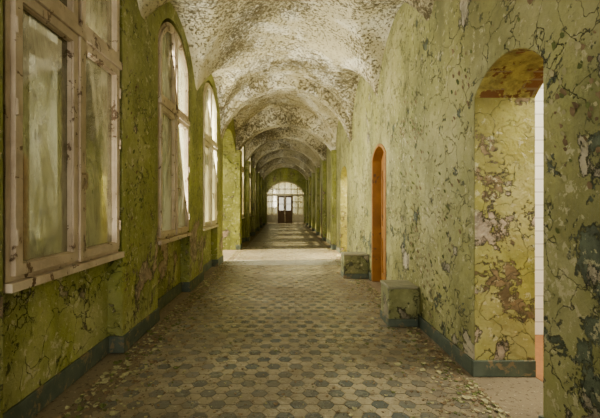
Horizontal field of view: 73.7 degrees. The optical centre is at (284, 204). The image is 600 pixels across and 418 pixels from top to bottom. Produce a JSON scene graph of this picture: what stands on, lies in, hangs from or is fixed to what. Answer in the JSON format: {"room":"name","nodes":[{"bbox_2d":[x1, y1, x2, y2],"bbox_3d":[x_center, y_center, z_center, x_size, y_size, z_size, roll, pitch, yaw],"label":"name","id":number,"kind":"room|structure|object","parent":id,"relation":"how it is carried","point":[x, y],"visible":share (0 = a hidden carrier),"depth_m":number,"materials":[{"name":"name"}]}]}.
{"room":"abandoned hospital corridor","nodes":[
{"label":"abandoned hospital corridor","id":0,"kind":"room"},
{"bbox_2d":[0,0,262,417],"bbox_3d":[-1.925,-1.050,14.500,0.550,5.100,37.000,0,0,0],"label":"wall","id":1,"kind":"structure","parent":0,"point":[46,327],"depth_m":4.33,"materials":[{"name":"green paint"}]},
{"bbox_2d":[3,0,124,292],"bbox_3d":[-1.868,-1.077,3.200,0.584,3.205,1.660,0,0,0],"label":"window","id":2,"kind":"structure","parent":1,"relation":"in","point":[62,65],"depth_m":2.96,"materials":[{"name":"beige paint"}]},
{"bbox_2d":[3,223,262,417],"bbox_3d":[-1.714,1.415,14.500,0.173,0.170,37.000,0,0,0],"label":"baseboard","id":3,"kind":"structure","parent":1,"relation":"attached to","point":[32,404],"depth_m":3.69,"materials":[{"name":"paint"}]},
{"bbox_2d":[125,56,201,295],"bbox_3d":[-1.636,-0.170,4.708,0.025,2.908,6.490,0,0,0],"label":"flakes","id":4,"kind":"object","parent":1,"relation":"attached to","point":[126,56],"visible":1,"depth_m":4.43,"materials":[{"name":"paint"}]},
{"bbox_2d":[158,22,190,244],"bbox_3d":[-1.868,-1.077,6.050,0.584,3.205,1.660,0,0,0],"label":"window","id":5,"kind":"structure","parent":1,"relation":"in","point":[173,212],"depth_m":5.95,"materials":[{"name":"beige paint"}]},
{"bbox_2d":[203,83,218,230],"bbox_3d":[-1.868,-1.077,8.900,0.584,3.205,1.660,0,0,0],"label":"window","id":6,"kind":"structure","parent":1,"relation":"in","point":[210,159],"depth_m":8.80,"materials":[{"name":"white paint"}]},
{"bbox_2d":[236,150,241,249],"bbox_3d":[-1.565,-0.170,13.625,0.169,3.340,0.510,0,0,0],"label":"trim","id":7,"kind":"structure","parent":1,"relation":"attached to","point":[238,152],"depth_m":13.40,"materials":[{"name":"green paint"}]},
{"bbox_2d":[241,146,244,218],"bbox_3d":[-1.868,-1.077,15.200,0.584,3.205,1.660,0,0,0],"label":"window","id":8,"kind":"structure","parent":1,"relation":"in","point":[242,149],"depth_m":15.89,"materials":[{"name":"white paint"}]},
{"bbox_2d":[245,161,249,240],"bbox_3d":[-1.565,-0.170,16.825,0.169,3.340,0.510,0,0,0],"label":"trim","id":9,"kind":"structure","parent":1,"relation":"attached to","point":[247,163],"depth_m":16.60,"materials":[{"name":"green paint"}]},
{"bbox_2d":[248,157,250,215],"bbox_3d":[-1.868,-1.077,18.400,0.584,3.205,1.660,0,0,0],"label":"window","id":10,"kind":"structure","parent":1,"relation":"in","point":[250,157],"depth_m":19.09,"materials":[{"name":"white paint"}]},
{"bbox_2d":[252,168,255,234],"bbox_3d":[-1.565,-0.170,20.025,0.169,3.340,0.510,0,0,0],"label":"trim","id":11,"kind":"structure","parent":1,"relation":"attached to","point":[253,169],"depth_m":19.80,"materials":[{"name":"green paint"}]},
{"bbox_2d":[254,165,255,214],"bbox_3d":[-1.868,-1.077,21.600,0.584,3.205,1.660,0,0,0],"label":"window","id":12,"kind":"structure","parent":1,"relation":"in","point":[255,165],"depth_m":22.30,"materials":[{"name":"white paint"}]},
{"bbox_2d":[256,173,259,230],"bbox_3d":[-1.565,-0.170,23.225,0.169,3.340,0.510,0,0,0],"label":"trim","id":13,"kind":"structure","parent":1,"relation":"attached to","point":[257,174],"depth_m":23.00,"materials":[{"name":"green paint"}]},
{"bbox_2d":[260,177,262,227],"bbox_3d":[-1.565,-0.170,26.425,0.169,3.340,0.510,0,0,0],"label":"trim","id":14,"kind":"structure","parent":1,"relation":"attached to","point":[261,178],"depth_m":26.20,"materials":[{"name":"green paint"}]},
{"bbox_2d":[263,180,264,224],"bbox_3d":[-1.565,-0.170,29.625,0.169,3.340,0.510,0,0,0],"label":"trim","id":15,"kind":"structure","parent":1,"relation":"attached to","point":[263,180],"depth_m":29.40,"materials":[{"name":"green paint"}]},
{"bbox_2d":[245,127,325,160],"bbox_3d":[0.000,-2.565,16.800,3.700,1.770,0.400,0,0,0],"label":"trim","id":16,"kind":"structure","parent":1,"relation":"attached to","point":[300,135],"depth_m":16.60,"materials":[{"name":"beige paint"}]},
{"bbox_2d":[256,150,314,172],"bbox_3d":[0.000,-2.565,23.200,3.700,1.770,0.400,0,0,0],"label":"trim","id":17,"kind":"structure","parent":1,"relation":"attached to","point":[279,153],"depth_m":23.00,"materials":[{"name":"beige paint"}]},
{"bbox_2d":[260,157,310,176],"bbox_3d":[0.000,-2.565,26.400,3.700,1.770,0.400,0,0,0],"label":"trim","id":18,"kind":"structure","parent":1,"relation":"attached to","point":[271,163],"depth_m":26.20,"materials":[{"name":"beige paint"}]},
{"bbox_2d":[263,163,307,179],"bbox_3d":[0.000,-2.565,29.600,3.700,1.770,0.400,0,0,0],"label":"trim","id":19,"kind":"structure","parent":1,"relation":"attached to","point":[280,165],"depth_m":29.40,"materials":[{"name":"beige paint"}]},
{"bbox_2d":[220,75,351,140],"bbox_3d":[0.000,-2.565,10.400,3.700,1.770,0.360,0,0,0],"label":"trim","id":20,"kind":"structure","parent":1,"relation":"attached to","point":[276,83],"depth_m":10.22,"materials":[{"name":"beige paint"}]},
{"bbox_2d":[236,106,335,150],"bbox_3d":[0.000,-2.565,13.625,3.700,1.770,0.450,0,0,0],"label":"trim","id":21,"kind":"structure","parent":1,"relation":"attached to","point":[281,116],"depth_m":13.40,"materials":[{"name":"beige paint"}]},
{"bbox_2d":[252,139,319,170],"bbox_3d":[0.000,-2.565,20.000,3.700,1.770,0.400,0,0,0],"label":"trim","id":22,"kind":"structure","parent":1,"relation":"attached to","point":[282,144],"depth_m":19.80,"materials":[{"name":"beige paint"}]},
{"bbox_2d":[137,0,433,178],"bbox_3d":[0.000,-2.635,14.630,3.680,1.394,37.260,0,0,0],"label":"ceiling","id":23,"kind":"structure","parent":0,"point":[331,44],"depth_m":7.35,"materials":[{"name":"paint"}]},
{"bbox_2d":[265,167,305,222],"bbox_3d":[0.025,-1.000,32.850,3.650,5.000,0.300,0,0,0],"label":"wall","id":24,"kind":"structure","parent":0,"point":[280,174],"depth_m":32.70,"materials":[{"name":"green paint"}]},
{"bbox_2d":[267,181,303,222],"bbox_3d":[0.007,-0.225,32.840,3.085,3.450,0.120,0,0,0],"label":"screen","id":25,"kind":"object","parent":24,"relation":"attached to","point":[272,211],"visible":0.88,"depth_m":32.81,"materials":[{"name":"white paint"}]},
{"bbox_2d":[278,196,291,222],"bbox_3d":[0.000,0.375,32.722,1.170,2.230,0.105,0,0,0],"label":"end door","id":26,"kind":"structure","parent":25,"relation":"attached to","point":[284,202],"depth_m":32.73,"materials":[{"name":"brown wood"}]},
{"bbox_2d":[267,182,303,208],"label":"window","id":27,"kind":"structure","parent":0,"point":[283,184],"depth_m":37.00,"materials":[{"name":"glass"}]},
{"bbox_2d":[33,223,542,417],"bbox_3d":[1.500,1.599,14.750,7.400,0.201,37.500,0,0,0],"label":"floor","id":28,"kind":"structure","parent":0,"point":[522,397],"depth_m":3.86,"materials":[{"name":"beige tile"}]},
{"bbox_2d":[57,247,511,417],"bbox_3d":[0.001,1.484,7.695,3.274,0.031,13.058,0,0,0],"label":"debris","id":29,"kind":"object","parent":28,"relation":"on","point":[66,414],"visible":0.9,"depth_m":3.77,"materials":[{"name":"paint"}]},
{"bbox_2d":[89,240,480,417],"bbox_3d":[0.001,1.491,9.195,3.017,0.016,16.013,0,0,0],"label":"debris","id":30,"kind":"object","parent":28,"relation":"on","point":[142,383],"visible":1,"depth_m":4.00,"materials":[{"name":"paint"}]},
{"bbox_2d":[340,252,368,278],"bbox_3d":[1.454,1.250,8.359,0.532,0.500,0.442,0,0,0],"label":"plinth","id":31,"kind":"object","parent":28,"relation":"on","point":[354,265],"visible":1,"depth_m":8.15,"materials":[{"name":"paint"}]},
{"bbox_2d":[380,280,419,326],"bbox_3d":[1.464,1.250,5.129,0.392,0.500,0.442,0,0,0],"label":"plinth","id":32,"kind":"object","parent":28,"relation":"on","point":[400,299],"visible":1,"depth_m":4.92,"materials":[{"name":"paint"}]},
{"bbox_2d":[308,0,599,417],"bbox_3d":[1.940,-1.050,14.500,0.560,5.100,37.000,0,0,0],"label":"wall","id":33,"kind":"structure","parent":0,"point":[418,58],"depth_m":3.70,"materials":[{"name":"green paint"}]},
{"bbox_2d":[306,180,307,224],"bbox_3d":[1.639,-0.170,29.625,0.159,3.340,0.510,0,0,0],"label":"trim","id":34,"kind":"structure","parent":33,"relation":"attached to","point":[306,180],"depth_m":29.40,"materials":[{"name":"green paint"}]},
{"bbox_2d":[308,177,310,227],"bbox_3d":[1.639,-0.170,26.425,0.159,3.340,0.510,0,0,0],"label":"trim","id":35,"kind":"structure","parent":33,"relation":"attached to","point":[309,178],"depth_m":26.20,"materials":[{"name":"green paint"}]},
{"bbox_2d":[312,173,314,230],"bbox_3d":[1.639,-0.170,23.225,0.159,3.340,0.510,0,0,0],"label":"trim","id":36,"kind":"structure","parent":33,"relation":"attached to","point":[313,174],"depth_m":23.00,"materials":[{"name":"green paint"}]},
{"bbox_2d":[316,168,319,234],"bbox_3d":[1.639,-0.170,20.025,0.159,3.340,0.510,0,0,0],"label":"trim","id":37,"kind":"structure","parent":33,"relation":"attached to","point":[317,169],"depth_m":19.80,"materials":[{"name":"green paint"}]},
{"bbox_2d":[321,186,321,236],"bbox_3d":[1.824,0.225,18.200,0.232,2.550,1.200,0,0,0],"label":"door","id":38,"kind":"structure","parent":33,"relation":"in","point":[321,186],"depth_m":18.73,"materials":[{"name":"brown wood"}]},
{"bbox_2d":[322,161,325,240],"bbox_3d":[1.639,-0.170,16.825,0.159,3.340,0.510,0,0,0],"label":"trim","id":39,"kind":"structure","parent":33,"relation":"attached to","point":[323,162],"depth_m":16.60,"materials":[{"name":"green paint"}]},
{"bbox_2d":[330,150,335,249],"bbox_3d":[1.639,-0.170,13.625,0.159,3.340,0.510,0,0,0],"label":"trim","id":40,"kind":"structure","parent":33,"relation":"attached to","point":[333,152],"depth_m":13.40,"materials":[{"name":"green paint"}]},
{"bbox_2d":[341,166,346,251],"bbox_3d":[1.972,0.180,11.750,0.496,2.640,1.302,0,0,0],"label":"door","id":41,"kind":"structure","parent":33,"relation":"in","point":[343,172],"depth_m":12.39,"materials":[{"name":"paint"}]},
{"bbox_2d":[372,144,385,281],"bbox_3d":[1.824,0.190,7.350,0.232,2.620,1.100,0,0,0],"label":"door","id":42,"kind":"structure","parent":33,"relation":"in","point":[379,154],"depth_m":7.83,"materials":[{"name":"orange paint"}]},
{"bbox_2d":[308,223,543,417],"bbox_3d":[1.914,1.425,14.500,0.552,0.150,37.000,0,0,0],"label":"baseboard","id":43,"kind":"structure","parent":33,"relation":"attached to","point":[476,368],"depth_m":3.49,"materials":[{"name":"paint"}]},
{"bbox_2d":[359,0,599,331],"bbox_3d":[1.680,-0.294,5.568,0.082,3.171,7.685,0,0,1],"label":"flakes","id":44,"kind":"object","parent":33,"relation":"attached to","point":[577,45],"visible":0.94,"depth_m":3.59,"materials":[{"name":"paint"}]},
{"bbox_2d":[475,48,542,359],"bbox_3d":[1.927,0.175,3.040,0.526,2.650,0.942,0,0,0],"label":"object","id":45,"kind":"structure","parent":33,"relation":"in","point":[506,94],"depth_m":3.50,"materials":[{"name":"paint"}]},
{"bbox_2d":[535,84,542,334],"bbox_3d":[3.695,-0.150,2.625,3.010,3.300,4.250,0,0,0],"label":"wall","id":46,"kind":"structure","parent":0,"point":[539,97],"depth_m":4.62,"materials":[{"name":"white tile"}]}
]}

